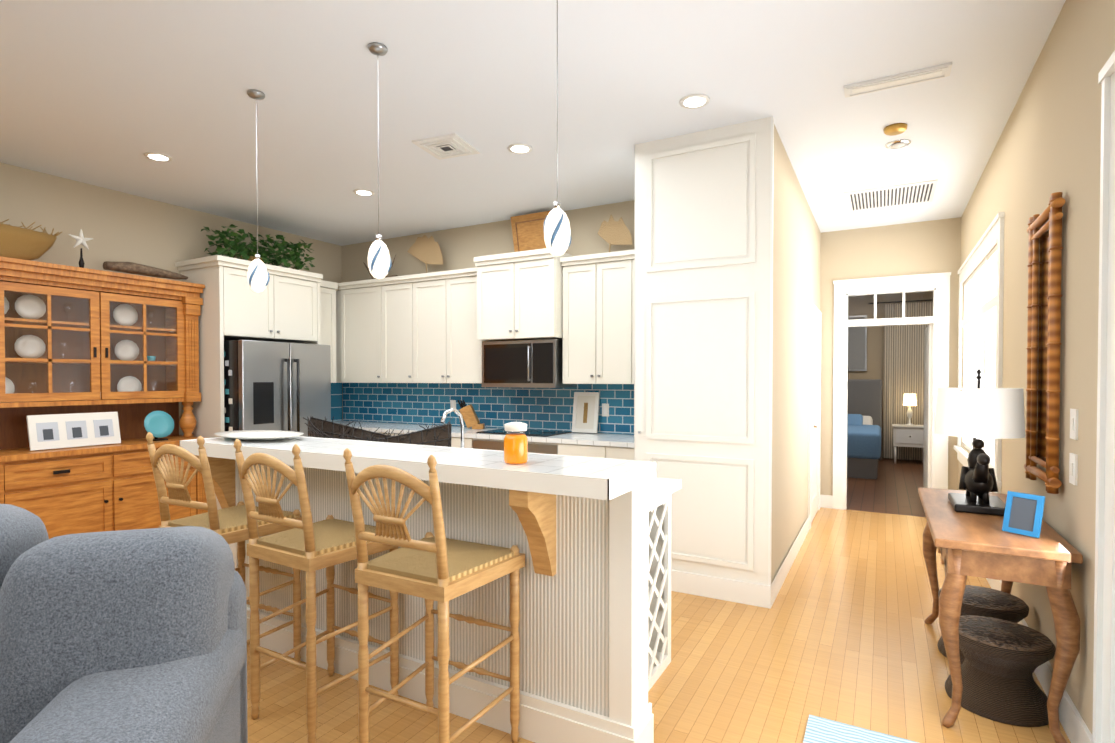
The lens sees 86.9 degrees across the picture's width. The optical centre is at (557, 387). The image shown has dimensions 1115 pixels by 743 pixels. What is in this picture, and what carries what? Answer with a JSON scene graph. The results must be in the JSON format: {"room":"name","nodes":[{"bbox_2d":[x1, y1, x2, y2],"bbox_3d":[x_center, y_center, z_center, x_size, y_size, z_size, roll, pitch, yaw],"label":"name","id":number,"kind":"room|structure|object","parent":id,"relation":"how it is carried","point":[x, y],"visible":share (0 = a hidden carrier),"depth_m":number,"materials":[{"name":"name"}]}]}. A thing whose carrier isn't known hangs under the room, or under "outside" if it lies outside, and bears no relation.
{"room":"kitchen","nodes":[
{"label":"kitchen","id":0,"kind":"room"},
{"bbox_2d":[0,162,342,434],"bbox_3d":[-4.999,-0.141,3.031,0.100,3.050,9.780,0,1,29],"label":"wall","id":1,"kind":"structure","parent":0,"point":[117,226],"depth_m":5.08,"materials":[{"name":"beige paint"}]},
{"bbox_2d":[320,280,337,382],"bbox_3d":[-2.749,-0.618,6.553,0.412,1.125,0.395,0,1,29],"label":"upper cabinet","id":2,"kind":"object","parent":1,"relation":"attached to","point":[328,312],"visible":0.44,"depth_m":6.56,"materials":[{"name":"white wood"}]},
{"bbox_2d":[331,383,341,420],"bbox_3d":[-2.830,0.173,6.830,0.020,0.465,0.780,0,1,29],"label":"backsplash","id":3,"kind":"structure","parent":1,"relation":"attached to","point":[336,388],"depth_m":7.11,"materials":[{"name":"blue tile"}]},
{"bbox_2d":[342,200,634,434],"bbox_3d":[-0.391,-0.187,6.011,5.075,3.050,0.100,0,1,29],"label":"wall","id":4,"kind":"structure","parent":0,"point":[461,247],"depth_m":6.21,"materials":[{"name":"beige paint"}]},
{"bbox_2d":[336,287,339,382],"bbox_3d":[-2.525,-0.589,6.923,0.446,1.055,0.357,0,1,29],"label":"upper cabinet","id":5,"kind":"object","parent":4,"relation":"attached to","point":[337,292],"depth_m":6.74,"materials":[{"name":"white wood"}]},
{"bbox_2d":[340,279,383,382],"bbox_3d":[-2.076,-0.601,6.674,0.699,1.086,0.357,0,1,29],"label":"upper cabinet","id":6,"kind":"object","parent":4,"relation":"attached to","point":[361,304],"depth_m":6.53,"materials":[{"name":"white wood"}]},
{"bbox_2d":[363,255,397,279],"bbox_3d":[-2.001,-1.337,6.620,0.551,0.315,0.066,0,1,29],"label":"driftwood","id":7,"kind":"object","parent":6,"relation":"on","point":[386,276],"visible":0.23,"depth_m":6.56,"materials":[{"name":"wood"}]},
{"bbox_2d":[384,279,415,382],"bbox_3d":[-1.626,-0.597,6.425,0.565,1.086,0.357,0,1,29],"label":"upper cabinet","id":8,"kind":"object","parent":4,"relation":"attached to","point":[399,294],"depth_m":6.26,"materials":[{"name":"white wood"}]},
{"bbox_2d":[407,235,442,272],"bbox_3d":[-1.428,-1.414,6.327,0.504,0.469,0.080,0,1,29],"label":"sea fan","id":9,"kind":"object","parent":8,"relation":"on","point":[425,249],"visible":0.83,"depth_m":6.31,"materials":[{"name":"beige"}]},
{"bbox_2d":[416,271,490,382],"bbox_3d":[-1.064,-0.592,6.113,0.957,1.086,0.357,0,1,29],"label":"upper cabinet","id":10,"kind":"object","parent":4,"relation":"attached to","point":[418,328],"depth_m":5.93,"materials":[{"name":"white wood"}]},
{"bbox_2d":[343,383,633,434],"bbox_3d":[-0.770,0.183,6.160,4.274,0.465,0.018,0,1,29],"label":"backsplash","id":11,"kind":"structure","parent":4,"relation":"attached to","point":[551,409],"depth_m":6.13,"materials":[{"name":"blue tile"}]},
{"bbox_2d":[474,248,571,341],"bbox_3d":[-0.294,-0.845,5.588,0.855,0.780,0.522,0,1,29],"label":"upper cabinet","id":12,"kind":"object","parent":4,"relation":"attached to","point":[520,295],"visible":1,"depth_m":5.37,"materials":[{"name":"white wood"}]},
{"bbox_2d":[482,339,576,387],"bbox_3d":[-0.280,-0.223,5.618,0.810,0.435,0.459,0,1,29],"label":"microwave","id":13,"kind":"object","parent":12,"relation":"attached to","point":[529,363],"visible":1,"depth_m":5.41,"materials":[{"name":"silver metal"}]},
{"bbox_2d":[511,211,549,251],"bbox_3d":[-0.230,-1.454,5.679,0.460,0.435,0.119,0,1,29],"label":"cutting board","id":14,"kind":"object","parent":12,"relation":"on","point":[527,232],"visible":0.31,"depth_m":5.67,"materials":[{"name":"brown wood"}]},
{"bbox_2d":[560,249,633,383],"bbox_3d":[0.559,-0.597,5.189,1.008,1.125,0.402,0,1,29],"label":"upper cabinet","id":15,"kind":"object","parent":4,"relation":"attached to","point":[598,318],"visible":0.67,"depth_m":5.12,"materials":[{"name":"white wood"}]},
{"bbox_2d":[598,214,631,251],"bbox_3d":[0.509,-1.361,5.255,0.336,0.397,0.080,0,1,29],"label":"sea fan","id":16,"kind":"object","parent":15,"relation":"on","point":[611,231],"visible":0.79,"depth_m":5.25,"materials":[{"name":"beige"}]},
{"bbox_2d":[0,0,1065,245],"bbox_3d":[-0.018,-1.725,4.261,10.500,0.080,16.800,0,1,29],"label":"ceiling","id":17,"kind":"structure","parent":0,"point":[582,98],"depth_m":3.37,"materials":[{"name":"white paint"}]},
{"bbox_2d":[144,152,172,161],"bbox_3d":[-2.909,-1.680,4.285,0.174,0.006,0.174,0,1,20],"label":"recessed light","id":18,"kind":"object","parent":17,"relation":"in","point":[160,157],"depth_m":4.28,"materials":[{"name":"white"}]},
{"bbox_2d":[247,89,269,292],"bbox_3d":[-1.713,-1.106,3.345,0.116,1.130,0.114,0,1,29],"label":"pendant light","id":19,"kind":"object","parent":17,"relation":"hanging from","point":[258,277],"visible":1,"depth_m":3.32,"materials":[{"name":"white glass"}]},
{"bbox_2d":[353,189,373,195],"bbox_3d":[-1.679,-1.693,5.101,0.174,0.006,0.174,0,1,20],"label":"recessed light","id":20,"kind":"object","parent":17,"relation":"in","point":[363,192],"depth_m":5.09,"materials":[{"name":"white"}]},
{"bbox_2d":[367,42,391,278],"bbox_3d":[-0.882,-1.099,2.884,0.116,1.130,0.114,0,1,29],"label":"pendant light","id":21,"kind":"object","parent":17,"relation":"hanging from","point":[379,260],"visible":1,"depth_m":2.86,"materials":[{"name":"white glass"}]},
{"bbox_2d":[412,133,479,159],"bbox_3d":[-0.773,-1.673,4.096,0.340,0.020,0.340,0,1,21],"label":"ceiling vent","id":22,"kind":"object","parent":17,"relation":"in","point":[453,145],"visible":0.98,"depth_m":4.07,"materials":[{"name":"white"}]},
{"bbox_2d":[508,143,531,153],"bbox_3d":[-0.263,-1.678,4.129,0.174,0.006,0.174,0,1,20],"label":"recessed light","id":23,"kind":"object","parent":17,"relation":"in","point":[518,148],"depth_m":4.11,"materials":[{"name":"white plastic"}]},
{"bbox_2d":[543,0,571,255],"bbox_3d":[-0.005,-1.091,2.342,0.116,1.130,0.114,0,1,29],"label":"pendant light","id":24,"kind":"object","parent":17,"relation":"hanging from","point":[557,233],"visible":1,"depth_m":2.31,"materials":[{"name":"white glass"}]},
{"bbox_2d":[679,94,709,108],"bbox_3d":[0.799,-1.667,3.426,0.174,0.006,0.174,0,1,20],"label":"recessed light","id":25,"kind":"object","parent":17,"relation":"in","point":[693,101],"depth_m":3.42,"materials":[{"name":"white"}]},
{"bbox_2d":[844,179,937,211],"bbox_3d":[2.943,-1.692,5.222,0.690,0.016,0.650,0,1,29],"label":"ceiling vent","id":26,"kind":"object","parent":17,"relation":"in","point":[895,195],"visible":1,"depth_m":5.17,"materials":[{"name":"white metal"}]},
{"bbox_2d":[883,123,907,135],"bbox_3d":[2.177,-1.663,3.789,0.136,0.030,0.134,0,1,29],"label":"smoke detector","id":27,"kind":"object","parent":17,"relation":"attached to","point":[894,129],"depth_m":3.76,"materials":[{"name":"gold metal"}]},
{"bbox_2d":[844,62,951,97],"bbox_3d":[1.832,-1.659,3.186,0.500,0.018,0.130,0,1,29],"label":"ceiling vent","id":28,"kind":"object","parent":17,"relation":"in","point":[903,79],"visible":1,"depth_m":3.17,"materials":[{"name":"white"}]},
{"bbox_2d":[885,139,910,148],"bbox_3d":[2.345,-1.675,4.050,0.160,0.014,0.158,0,1,29],"label":"smoke detector","id":29,"kind":"object","parent":17,"relation":"attached to","point":[900,143],"depth_m":4.03,"materials":[{"name":"white plastic"}]},
{"bbox_2d":[247,458,1070,742],"bbox_3d":[-0.018,1.395,4.309,10.500,0.060,16.800,0,1,29],"label":"floor","id":30,"kind":"structure","parent":0,"point":[841,630],"depth_m":2.92,"materials":[{"name":"brown wood"}]},
{"bbox_2d":[0,256,207,538],"bbox_3d":[-3.832,0.221,4.503,0.514,2.280,2.075,0,1,29],"label":"hutch","id":31,"kind":"object","parent":30,"relation":"on","point":[73,339],"visible":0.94,"depth_m":4.67,"materials":[{"name":"brown wood"}]},
{"bbox_2d":[0,219,61,259],"bbox_3d":[-4.079,-1.059,4.068,0.402,0.290,1.075,0,1,29],"label":"basket","id":32,"kind":"object","parent":31,"relation":"on","point":[25,243],"visible":0.98,"depth_m":4.25,"materials":[{"name":"beige wicker"}]},
{"bbox_2d":[26,412,120,450],"bbox_3d":[-3.741,0.329,4.560,0.108,0.260,0.580,0,1,29],"label":"framed picture","id":33,"kind":"object","parent":31,"relation":"in","point":[52,431],"visible":1,"depth_m":4.52,"materials":[{"name":"white paint"}]},
{"bbox_2d":[69,229,92,267],"bbox_3d":[-3.771,-1.090,4.657,0.070,0.333,0.164,0,1,29],"label":"starfish","id":34,"kind":"object","parent":31,"relation":"on","point":[81,239],"visible":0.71,"depth_m":4.65,"materials":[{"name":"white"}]},
{"bbox_2d":[103,261,187,279],"bbox_3d":[-3.526,-1.012,5.070,0.164,0.096,0.651,0,1,29],"label":"driftwood","id":35,"kind":"object","parent":31,"relation":"on","point":[133,268],"visible":1,"depth_m":4.97,"materials":[{"name":"brown wood"}]},
{"bbox_2d":[144,411,173,440],"bbox_3d":[-3.441,0.323,5.068,0.120,0.255,0.240,0,1,29],"label":"plate","id":36,"kind":"object","parent":31,"relation":"in","point":[159,425],"visible":0.96,"depth_m":5.06,"materials":[{"name":"teal ceramic"}]},
{"bbox_2d":[0,504,247,742],"bbox_3d":[-1.941,0.846,1.071,2.290,1.076,1.300,0,1,-17],"label":"armchair","id":37,"kind":"object","parent":30,"relation":"on","point":[131,636],"visible":1,"depth_m":1.49,"materials":[{"name":"fabric"}]},
{"bbox_2d":[146,432,301,661],"bbox_3d":[-1.604,0.794,2.838,0.490,1.185,0.523,0,1,27],"label":"stool","id":38,"kind":"object","parent":30,"relation":"on","point":[229,525],"visible":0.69,"depth_m":2.71,"materials":[{"name":"brown wood"}]},
{"bbox_2d":[175,255,322,509],"bbox_3d":[-3.010,0.081,5.834,0.662,2.520,1.115,0,1,29],"label":"tall cabinet","id":39,"kind":"object","parent":30,"relation":"on","point":[284,306],"visible":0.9,"depth_m":5.41,"materials":[{"name":"white wood"}]},
{"bbox_2d":[200,224,314,270],"bbox_3d":[-2.982,-1.358,5.872,0.513,0.353,1.040,0,1,29],"label":"ivy plant","id":40,"kind":"object","parent":39,"relation":"on","point":[248,254],"visible":0.81,"depth_m":5.80,"materials":[{"name":"green plant"}]},
{"bbox_2d":[224,340,330,436],"bbox_3d":[-2.884,0.444,5.794,0.893,1.755,0.954,0,1,29],"label":"fridge","id":41,"kind":"object","parent":30,"relation":"on","point":[281,386],"visible":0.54,"depth_m":5.47,"materials":[{"name":"silver metal"}]},
{"bbox_2d":[233,439,401,742],"bbox_3d":[-1.028,0.799,2.519,0.490,1.185,0.523,1,1,31],"label":"stool","id":42,"kind":"object","parent":30,"relation":"on","point":[308,545],"visible":0.88,"depth_m":2.40,"materials":[{"name":"brown wood"}]},
{"bbox_2d":[371,429,402,435],"bbox_3d":[-1.642,0.893,6.302,0.571,0.880,0.608,0,1,29],"label":"base cabinet","id":43,"kind":"object","parent":30,"relation":"on","point":[372,430],"depth_m":6.03,"materials":[{"name":"white wood"}]},
{"bbox_2d":[343,448,524,742],"bbox_3d":[-0.467,0.804,2.208,0.490,1.185,0.523,0,1,28],"label":"stool","id":44,"kind":"object","parent":30,"relation":"on","point":[430,568],"visible":1,"depth_m":2.10,"materials":[{"name":"brown wood"}]},
{"bbox_2d":[189,438,681,742],"bbox_3d":[-0.617,0.868,3.033,2.465,1.032,1.123,0,1,29],"label":"kitchen island","id":45,"kind":"object","parent":30,"relation":"on","point":[590,537],"depth_m":2.37,"materials":[{"name":"white paint"}]},
{"bbox_2d":[303,416,452,446],"bbox_3d":[-1.117,0.309,3.555,1.199,0.288,0.440,0,1,29],"label":"bowl","id":46,"kind":"object","parent":45,"relation":"on","point":[439,435],"visible":0.54,"depth_m":3.52,"materials":[{"name":"wicker"}]},
{"bbox_2d":[179,436,654,494],"bbox_3d":[-0.815,0.321,2.750,2.500,0.062,0.460,0,1,29],"label":"island countertop","id":47,"kind":"structure","parent":45,"relation":"on","point":[557,472],"depth_m":2.39,"materials":[{"name":"white stone"}]},
{"bbox_2d":[214,430,303,439],"bbox_3d":[-1.643,0.265,3.236,0.580,0.028,0.360,0,1,29],"label":"plate","id":48,"kind":"object","parent":47,"relation":"on","point":[259,434],"visible":0.98,"depth_m":3.28,"materials":[{"name":"white ceramic"}]},
{"bbox_2d":[504,422,527,463],"bbox_3d":[-0.164,0.214,2.314,0.094,0.158,0.094,0,1,29],"label":"jar","id":49,"kind":"object","parent":47,"relation":"on","point":[516,448],"visible":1,"depth_m":2.27,"materials":[{"name":"orange glass"}]},
{"bbox_2d":[451,437,470,447],"bbox_3d":[-0.874,0.900,5.877,0.513,0.880,0.608,0,1,29],"label":"base cabinet","id":50,"kind":"object","parent":30,"relation":"on","point":[455,441],"depth_m":5.55,"materials":[{"name":"white wood"}]},
{"bbox_2d":[471,437,503,450],"bbox_3d":[-0.476,0.903,5.657,0.513,0.880,0.608,0,1,29],"label":"base cabinet","id":51,"kind":"object","parent":30,"relation":"on","point":[489,443],"depth_m":5.39,"materials":[{"name":"white"}]},
{"bbox_2d":[528,441,562,454],"bbox_3d":[-0.028,0.907,5.409,0.513,0.880,0.608,0,1,29],"label":"base cabinet","id":52,"kind":"object","parent":30,"relation":"on","point":[545,447],"depth_m":5.10,"materials":[{"name":"white wood"}]},
{"bbox_2d":[563,441,614,458],"bbox_3d":[0.369,0.910,5.189,0.513,0.880,0.608,0,1,29],"label":"base cabinet","id":53,"kind":"object","parent":30,"relation":"on","point":[613,446],"depth_m":4.90,"materials":[{"name":"white wood"}]},
{"bbox_2d":[331,421,633,444],"bbox_3d":[-0.966,0.441,5.812,4.248,0.040,0.798,0,1,29],"label":"countertop","id":54,"kind":"structure","parent":53,"relation":"on","point":[587,438],"depth_m":5.39,"materials":[{"name":"white stone"}]},
{"bbox_2d":[457,400,484,428],"bbox_3d":[-0.882,0.269,5.990,0.263,0.294,0.100,0,1,4],"label":"knife block","id":55,"kind":"object","parent":54,"relation":"on","point":[469,416],"visible":1,"depth_m":5.94,"materials":[{"name":"brown wood"}]},
{"bbox_2d":[475,429,570,436],"bbox_3d":[-0.314,0.419,5.555,0.760,0.012,0.480,0,1,29],"label":"cooktop","id":56,"kind":"object","parent":54,"relation":"in","point":[529,433],"depth_m":5.48,"materials":[{"name":"black glass"}]},
{"bbox_2d":[572,392,599,432],"bbox_3d":[0.265,0.230,5.525,0.260,0.379,0.073,0,1,29],"label":"framed picture","id":57,"kind":"object","parent":54,"relation":"on","point":[585,412],"visible":0.98,"depth_m":5.52,"materials":[{"name":"white paint"}]},
{"bbox_2d":[615,445,633,459],"bbox_3d":[0.714,0.913,4.998,0.513,0.880,0.608,0,1,29],"label":"base cabinet","id":58,"kind":"object","parent":30,"relation":"on","point":[621,451],"depth_m":4.74,"materials":[{"name":"white wood"}]},
{"bbox_2d":[803,714,918,742],"bbox_3d":[0.891,1.404,1.307,0.840,0.011,2.230,0,1,29],"label":"rug","id":59,"kind":"object","parent":30,"relation":"on","point":[820,730],"visible":1,"depth_m":2.35,"materials":[{"name":"white fabric"}]},
{"bbox_2d":[847,379,881,478],"bbox_3d":[4.334,0.571,9.751,1.830,1.420,2.340,0,1,29],"label":"bed","id":60,"kind":"object","parent":30,"relation":"on","point":[864,431],"visible":0.4,"depth_m":9.50,"materials":[{"name":"grey"}]},
{"bbox_2d":[892,424,923,463],"bbox_3d":[5.942,0.956,9.927,0.510,0.645,0.455,0,1,29],"label":"nightstand","id":61,"kind":"object","parent":30,"relation":"on","point":[904,435],"visible":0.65,"depth_m":9.77,"materials":[{"name":"white paint"}]},
{"bbox_2d":[903,394,916,424],"bbox_3d":[5.949,0.366,9.928,0.200,0.530,0.197,0,1,29],"label":"bedside lamp","id":62,"kind":"object","parent":61,"relation":"on","point":[909,400],"visible":1,"depth_m":9.88,"materials":[{"name":"white paint"}]},
{"bbox_2d":[937,585,1028,664],"bbox_3d":[2.179,1.225,3.021,0.380,0.314,0.380,0,1,29],"label":"wicker stool","id":63,"kind":"object","parent":30,"relation":"on","point":[984,601],"visible":0.33,"depth_m":2.93,"materials":[{"name":"brown wicker"}]},
{"bbox_2d":[918,487,1082,742],"bbox_3d":[2.043,0.997,2.835,0.468,0.790,1.290,0,1,29],"label":"console table","id":64,"kind":"object","parent":30,"relation":"on","point":[964,544],"visible":0.83,"depth_m":2.36,"materials":[{"name":"brown wood"}]},
{"bbox_2d":[934,369,1024,515],"bbox_3d":[2.089,0.252,2.915,0.370,0.693,0.434,0,1,29],"label":"table lamp","id":65,"kind":"object","parent":64,"relation":"on","point":[974,413],"visible":0.94,"depth_m":2.82,"materials":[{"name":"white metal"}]},
{"bbox_2d":[1002,491,1044,537],"bbox_3d":[1.933,0.523,2.442,0.137,0.168,0.124,0,1,29],"label":"frame","id":66,"kind":"object","parent":64,"relation":"on","point":[1023,513],"visible":1,"depth_m":2.44,"materials":[{"name":"blue"}]},
{"bbox_2d":[945,615,1055,726],"bbox_3d":[1.946,1.232,2.601,0.390,0.314,0.390,0,1,29],"label":"wicker stool","id":67,"kind":"object","parent":30,"relation":"on","point":[1003,660],"visible":0.85,"depth_m":2.49,"materials":[{"name":"brown wicker"}]},
{"bbox_2d":[634,116,820,585],"bbox_3d":[1.751,-0.177,5.351,0.911,3.050,3.420,0,1,29],"label":"pantry cabinet","id":68,"kind":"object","parent":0,"point":[714,298],"depth_m":3.87,"materials":[{"name":"white wood"}]},
{"bbox_2d":[671,570,766,607],"bbox_3d":[0.914,1.301,3.908,0.900,0.140,0.036,0,1,29],"label":"baseboard","id":69,"kind":"structure","parent":68,"relation":"attached to","point":[737,591],"depth_m":3.81,"materials":[{"name":"white"}]},
{"bbox_2d":[767,515,809,608],"bbox_3d":[1.860,1.290,4.624,0.004,0.140,2.206,0,1,29],"label":"baseboard","id":70,"kind":"structure","parent":68,"relation":"attached to","point":[773,590],"depth_m":4.25,"materials":[{"name":"white"}]},
{"bbox_2d":[808,302,821,527],"bbox_3d":[2.659,0.258,6.021,0.058,2.160,1.040,0,1,29],"label":"door frame","id":71,"kind":"structure","parent":68,"relation":"attached to","point":[814,418],"depth_m":5.97,"materials":[{"name":"white wood"}]},
{"bbox_2d":[848,291,932,460],"bbox_3d":[5.864,-0.257,10.571,6.300,3.050,0.100,0,1,29],"label":"wall","id":72,"kind":"structure","parent":0,"point":[875,352],"depth_m":10.58,"materials":[{"name":"beige paint"}]},
{"bbox_2d":[848,315,866,370],"bbox_3d":[4.977,-0.813,10.974,1.410,1.010,0.040,0,1,29],"label":"framed picture","id":73,"kind":"object","parent":72,"relation":"attached to","point":[857,348],"visible":0.21,"depth_m":10.70,"materials":[{"name":"grey"}]},
{"bbox_2d":[868,299,932,459],"bbox_3d":[6.185,-0.133,10.224,1.400,2.772,0.070,0,1,29],"label":"curtain","id":74,"kind":"object","parent":72,"relation":"hanging from","point":[903,359],"visible":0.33,"depth_m":10.30,"materials":[{"name":"beige fabric"}]},
{"bbox_2d":[820,217,960,495],"bbox_3d":[3.508,-0.191,6.276,1.490,3.050,0.100,0,1,29],"label":"wall","id":75,"kind":"structure","parent":0,"point":[925,247],"depth_m":6.24,"materials":[{"name":"beige paint"}]},
{"bbox_2d":[833,272,950,509],"bbox_3d":[3.522,0.082,6.255,1.080,2.505,0.130,0,1,29],"label":"door frame","id":76,"kind":"structure","parent":75,"relation":"attached to","point":[936,376],"depth_m":6.09,"materials":[{"name":"white wood"}]},
{"bbox_2d":[958,0,1114,733],"bbox_3d":[1.257,-0.106,0.778,0.100,3.050,11.900,0,1,29],"label":"wall","id":77,"kind":"structure","parent":0,"point":[1048,144],"depth_m":2.48,"materials":[{"name":"beige paint"}]},
{"bbox_2d":[954,212,1004,492],"bbox_3d":[3.457,-0.208,4.800,0.150,1.870,2.390,0,1,29],"label":"door","id":78,"kind":"structure","parent":77,"relation":"in","point":[981,323],"depth_m":4.48,"materials":[{"name":"white wood"}]},
{"bbox_2d":[986,578,1091,742],"bbox_3d":[2.932,1.300,3.974,0.045,0.140,4.525,0,1,29],"label":"baseboard","id":79,"kind":"structure","parent":77,"relation":"attached to","point":[1074,726],"depth_m":2.38,"materials":[{"name":"white"}]},
{"bbox_2d":[1024,192,1065,493],"bbox_3d":[2.232,-0.191,2.701,0.055,1.280,0.530,0,1,29],"label":"mirror","id":80,"kind":"object","parent":77,"relation":"attached to","point":[1044,348],"visible":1,"depth_m":2.71,"materials":[{"name":"brown glass"}]},
{"bbox_2d":[1069,453,1077,485],"bbox_3d":[2.061,0.325,2.352,0.012,0.120,0.080,0,1,29],"label":"switch plate","id":81,"kind":"object","parent":77,"relation":"attached to","point":[1073,468],"depth_m":2.34,"materials":[{"name":"white plastic"}]},
{"bbox_2d":[1070,409,1077,439],"bbox_3d":[2.061,0.145,2.349,0.012,0.120,0.080,0,1,29],"label":"switch plate","id":82,"kind":"object","parent":77,"relation":"attached to","point":[1073,412],"depth_m":2.33,"materials":[{"name":"white plastic"}]},
{"bbox_2d":[1092,51,1114,742],"bbox_3d":[1.596,0.179,1.441,0.145,2.460,1.200,0,1,29],"label":"door frame","id":83,"kind":"structure","parent":77,"relation":"attached to","point":[1104,674],"depth_m":1.94,"materials":[{"name":"white wood"}]}
]}

